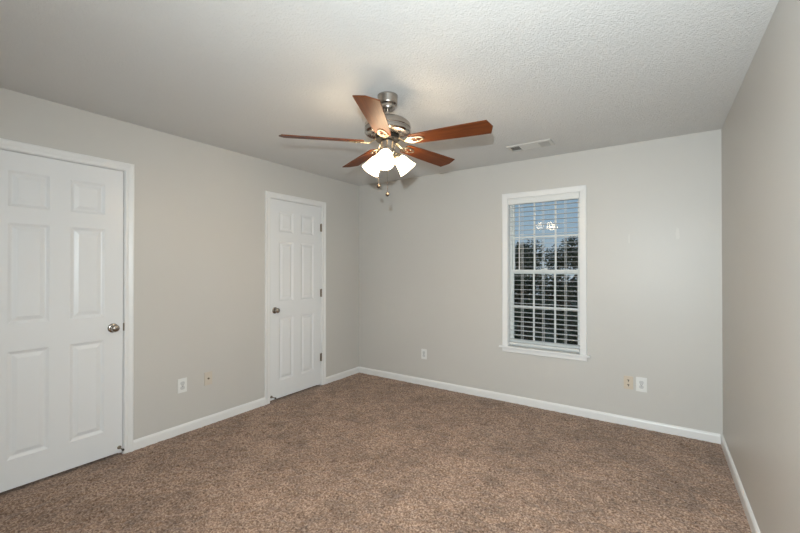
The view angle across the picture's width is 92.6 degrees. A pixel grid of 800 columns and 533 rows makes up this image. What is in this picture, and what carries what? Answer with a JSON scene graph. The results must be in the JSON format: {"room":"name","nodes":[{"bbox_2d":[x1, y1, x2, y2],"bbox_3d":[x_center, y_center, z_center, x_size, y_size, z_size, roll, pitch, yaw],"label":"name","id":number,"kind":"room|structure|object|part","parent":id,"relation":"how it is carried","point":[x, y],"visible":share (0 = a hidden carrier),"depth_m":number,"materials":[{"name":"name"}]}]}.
{"room":"empty bedroom","nodes":[
{"label":"empty bedroom","id":0,"kind":"room"},
{"bbox_2d":[0,87,358,439],"bbox_3d":[-1.965,0.178,3.032,0.140,2.490,4.890,0,0,34],"label":"wall","id":1,"kind":"structure","parent":0,"point":[199,208],"depth_m":3.28,"materials":[{"name":"beige paint"}]},
{"bbox_2d":[0,149,124,492],"bbox_3d":[-2.219,0.327,2.507,0.108,2.054,0.722,0,0,34],"label":"door","id":2,"kind":"structure","parent":1,"relation":"in","point":[62,325],"depth_m":2.50,"materials":[{"name":"white paint"}]},
{"bbox_3d":[-2.045,0.443,2.741,0.058,0.053,0.053,0,0,34],"label":"knob","id":3,"kind":"part","parent":2,"relation":"part of","materials":[{"name":"silver metal"}]},
{"bbox_2d":[0,138,134,453],"bbox_3d":[-2.283,0.309,2.546,0.157,2.146,0.843,0,0,34],"label":"trim","id":4,"kind":"structure","parent":1,"relation":"attached to","point":[5,144],"depth_m":2.81,"materials":[{"name":"white paint"}]},
{"bbox_2d":[178,377,186,393],"bbox_3d":[-1.792,0.980,3.150,0.010,0.116,0.072,0,0,34],"label":"wall outlet","id":5,"kind":"object","parent":1,"relation":"attached to","point":[182,383],"visible":1,"depth_m":3.15,"materials":[{"name":"white plastic"}]},
{"bbox_2d":[204,371,211,385],"bbox_3d":[-1.667,0.975,3.330,0.016,0.114,0.070,0,0,34],"label":"cable jack","id":6,"kind":"object","parent":1,"relation":"attached to","point":[207,375],"visible":1,"depth_m":3.32,"materials":[{"name":"beige plastic"}]},
{"bbox_2d":[133,367,358,450],"bbox_3d":[-1.862,1.342,3.041,0.014,0.086,4.750,0,0,34],"label":"baseboard","id":7,"kind":"structure","parent":1,"relation":"attached to","point":[142,442],"depth_m":3.31,"materials":[{"name":"white paint"}]},
{"bbox_2d":[265,191,325,404],"bbox_3d":[-1.166,0.318,4.196,0.157,2.146,0.834,0,0,34],"label":"trim","id":8,"kind":"structure","parent":1,"relation":"attached to","point":[268,194],"depth_m":3.98,"materials":[{"name":"white paint"}]},
{"bbox_2d":[270,198,321,400],"bbox_3d":[-1.104,0.336,4.154,0.108,2.054,0.722,0,0,34],"label":"door","id":9,"kind":"structure","parent":1,"relation":"in","point":[295,228],"depth_m":4.13,"materials":[{"name":"white paint"}]},
{"bbox_2d":[0,373,751,532],"bbox_3d":[-0.682,1.393,2.242,4.464,0.072,4.750,0,0,34],"label":"floor","id":10,"kind":"structure","parent":0,"point":[358,452],"depth_m":2.49,"materials":[{"name":"brown carpet"}]},
{"bbox_2d":[0,0,778,185],"bbox_3d":[-0.351,-1.133,2.031,3.944,0.120,5.030,0,0,34],"label":"ceiling","id":11,"kind":"structure","parent":0,"point":[238,76],"depth_m":2.05,"materials":[{"name":"white paint"}]},
{"bbox_2d":[279,91,492,196],"bbox_3d":[-0.040,-0.749,2.400,1.238,0.642,1.238,0,0,34],"label":"ceiling fan","id":12,"kind":"object","parent":11,"relation":"hanging from","point":[387,129],"visible":1,"depth_m":2.31,"materials":[{"name":"brown wood"}]},
{"bbox_3d":[-0.472,-0.775,2.318,0.504,0.006,0.133,0,12,-11],"label":"blade","id":13,"kind":"part","parent":12,"relation":"part of","materials":[{"name":"brown wood"}]},
{"bbox_3d":[-0.271,-0.773,2.746,0.133,0.006,0.504,-14,7,-28],"label":"blade","id":14,"kind":"part","parent":12,"relation":"part of","materials":[{"name":"brown wood"}]},
{"bbox_3d":[-0.172,-0.645,2.462,0.138,0.139,0.122,0,0,36],"label":"lamp shade","id":15,"kind":"part","parent":12,"relation":"part of","materials":[{"name":"white glass"}]},
{"bbox_3d":[-0.128,-0.777,1.995,0.133,0.006,0.504,13,1,7],"label":"blade","id":16,"kind":"part","parent":12,"relation":"part of","materials":[{"name":"brown wood"}]},
{"bbox_3d":[-0.090,-0.646,2.277,0.122,0.139,0.138,0,0,6],"label":"lamp shade","id":17,"kind":"part","parent":12,"relation":"part of","materials":[{"name":"white glass"}]},
{"bbox_3d":[-0.087,-0.670,2.301,0.044,0.067,0.066,0,0,6],"label":"bulb","id":18,"kind":"part","parent":12,"relation":"part of","materials":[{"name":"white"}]},
{"bbox_3d":[-0.022,-0.696,2.417,0.070,0.055,0.055,0,0,-24],"label":"light arm","id":19,"kind":"part","parent":12,"relation":"part of","materials":[{"name":"gold metal"}]},
{"bbox_3d":[0.029,-0.645,2.440,0.138,0.139,0.122,0,0,-24],"label":"lamp shade","id":20,"kind":"part","parent":12,"relation":"part of","materials":[{"name":"white glass"}]},
{"bbox_3d":[0.198,-0.773,2.687,0.133,0.006,0.504,-17,-12,42],"label":"blade","id":21,"kind":"part","parent":12,"relation":"part of","materials":[{"name":"brown wood"}]},
{"bbox_3d":[0.286,-0.776,2.223,0.504,0.006,0.133,0,-13,25],"label":"blade","id":22,"kind":"part","parent":12,"relation":"part of","materials":[{"name":"brown wood"}]},
{"bbox_2d":[506,139,554,151],"bbox_3d":[1.146,-1.058,3.365,0.378,0.016,0.170,0,0,34],"label":"ceiling vent","id":23,"kind":"object","parent":11,"relation":"in","point":[548,142],"visible":1,"depth_m":3.33,"materials":[{"name":"white metal"}]},
{"bbox_2d":[359,129,722,434],"bbox_3d":[1.020,0.183,4.049,3.944,2.490,0.140,0,0,34],"label":"wall","id":24,"kind":"structure","parent":0,"point":[430,250],"depth_m":3.48,"materials":[{"name":"beige paint"}]},
{"bbox_2d":[421,349,426,358],"bbox_3d":[0.279,1.020,4.455,0.072,0.116,0.010,0,0,34],"label":"wall outlet","id":25,"kind":"object","parent":24,"relation":"attached to","point":[423,351],"visible":1,"depth_m":4.45,"materials":[{"name":"white plastic"}]},
{"bbox_2d":[359,367,720,443],"bbox_3d":[0.977,1.347,3.979,3.636,0.086,0.014,0,0,34],"label":"baseboard","id":26,"kind":"structure","parent":24,"relation":"attached to","point":[712,437],"depth_m":3.60,"materials":[{"name":"white paint"}]},
{"bbox_2d":[499,185,589,361],"bbox_3d":[1.411,0.064,3.764,0.847,1.616,0.174,0,0,34],"label":"window","id":27,"kind":"structure","parent":24,"relation":"in","point":[508,251],"depth_m":3.75,"materials":[{"name":"white paint"}]},
{"bbox_2d":[508,192,579,350],"bbox_3d":[1.398,0.052,3.742,0.665,1.474,0.067,0,0,34],"label":"window blind","id":28,"kind":"object","parent":27,"relation":"attached to","point":[568,196],"visible":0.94,"depth_m":3.72,"materials":[{"name":"white plastic"}]},
{"bbox_3d":[1.407,0.065,3.744,0.015,1.422,0.055,0,0,34],"label":"ladder cord","id":29,"kind":"part","parent":28,"relation":"part of","materials":[{"name":"white fabric"}]},
{"bbox_3d":[1.402,0.779,3.744,0.655,0.018,0.050,0,0,34],"label":"rail","id":30,"kind":"part","parent":28,"relation":"part of","materials":[{"name":"white plastic"}]},
{"bbox_3d":[1.576,0.065,3.630,0.015,1.422,0.055,0,0,34],"label":"ladder cord","id":31,"kind":"part","parent":28,"relation":"part of","materials":[{"name":"white fabric"}]},
{"bbox_3d":[1.442,0.062,3.807,0.667,1.494,0.068,0,0,34],"label":"frame","id":32,"kind":"part","parent":27,"relation":"part of","materials":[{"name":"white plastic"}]},
{"bbox_3d":[1.448,-0.298,3.818,0.643,0.750,0.026,0,0,34],"label":"sash","id":33,"kind":"part","parent":27,"relation":"part of","materials":[{"name":"white plastic"}]},
{"bbox_3d":[1.433,0.411,3.791,0.643,0.760,0.026,0,0,34],"label":"sash","id":34,"kind":"part","parent":27,"relation":"part of","materials":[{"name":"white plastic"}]},
{"bbox_2d":[624,375,632,389],"bbox_3d":[1.976,1.004,3.307,0.070,0.112,0.009,0,0,34],"label":"wall outlet","id":35,"kind":"object","parent":24,"relation":"attached to","point":[628,380],"visible":1,"depth_m":3.30,"materials":[{"name":"beige plastic"}]},
{"bbox_2d":[636,377,646,392],"bbox_3d":[2.055,1.006,3.254,0.078,0.122,0.010,0,0,34],"label":"wall outlet","id":36,"kind":"object","parent":24,"relation":"attached to","point":[641,383],"visible":1,"depth_m":3.25,"materials":[{"name":"white plastic"}]},
{"bbox_2d":[676,228,679,238],"bbox_3d":[2.268,-0.273,3.124,0.029,0.097,0.005,0,0,34],"label":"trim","id":37,"kind":"structure","parent":24,"relation":"attached to","point":[677,229],"depth_m":3.12,"materials":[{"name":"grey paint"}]},
{"bbox_2d":[721,0,799,532],"bbox_3d":[1.185,0.166,0.900,0.140,2.490,4.890,0,0,34],"label":"wall","id":38,"kind":"structure","parent":0,"point":[760,132],"depth_m":1.74,"materials":[{"name":"beige paint"}]},
{"bbox_2d":[721,434,760,532],"bbox_3d":[1.160,1.331,0.995,0.014,0.086,4.750,0,0,34],"label":"baseboard","id":39,"kind":"structure","parent":38,"relation":"attached to","point":[748,511],"depth_m":2.25,"materials":[{"name":"white paint"}]},
{"label":"outside","id":40,"kind":"structure","parent":0,"visible":0},
{"bbox_2d":[514,295,577,342],"bbox_3d":[16.450,4.519,30.086,80.000,0.200,59.400,0,0,34],"label":"ground","id":41,"kind":"structure","parent":40,"point":[573,303],"depth_m":29.09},
{"bbox_2d":[514,297,546,340],"bbox_3d":[4.851,2.760,14.493,1.431,3.254,1.419,0,0,0],"label":"shrub","id":42,"kind":"object","parent":41,"relation":"on","point":[529,300],"visible":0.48,"depth_m":14.25,"materials":[{"name":"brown plant"}]},
{"bbox_2d":[514,238,547,334],"bbox_3d":[5.624,1.530,17.737,2.740,5.748,2.884,0,0,-28],"label":"broadleaf tree","id":43,"kind":"object","parent":41,"relation":"on","point":[524,262],"visible":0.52,"depth_m":16.88,"materials":[{"name":"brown plant"}]},
{"bbox_2d":[536,244,577,335],"bbox_3d":[9.033,1.571,21.409,2.834,5.706,3.211,0,0,-34],"label":"broadleaf tree","id":44,"kind":"object","parent":41,"relation":"on","point":[563,261],"visible":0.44,"depth_m":21.32,"materials":[{"name":"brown plant"}]},
{"bbox_2d":[549,285,577,344],"bbox_3d":[6.251,2.510,13.906,1.451,3.748,1.286,0,0,0],"label":"shrub","id":45,"kind":"object","parent":41,"relation":"on","point":[566,290],"visible":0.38,"depth_m":13.85,"materials":[{"name":"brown plant"}]},
{"bbox_2d":[559,236,577,307],"bbox_3d":[8.509,1.464,17.224,2.284,5.874,2.295,0,0,-27],"label":"broadleaf tree","id":46,"kind":"object","parent":41,"relation":"on","point":[572,252],"visible":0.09,"depth_m":17.25,"materials":[{"name":"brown plant"}]}
]}

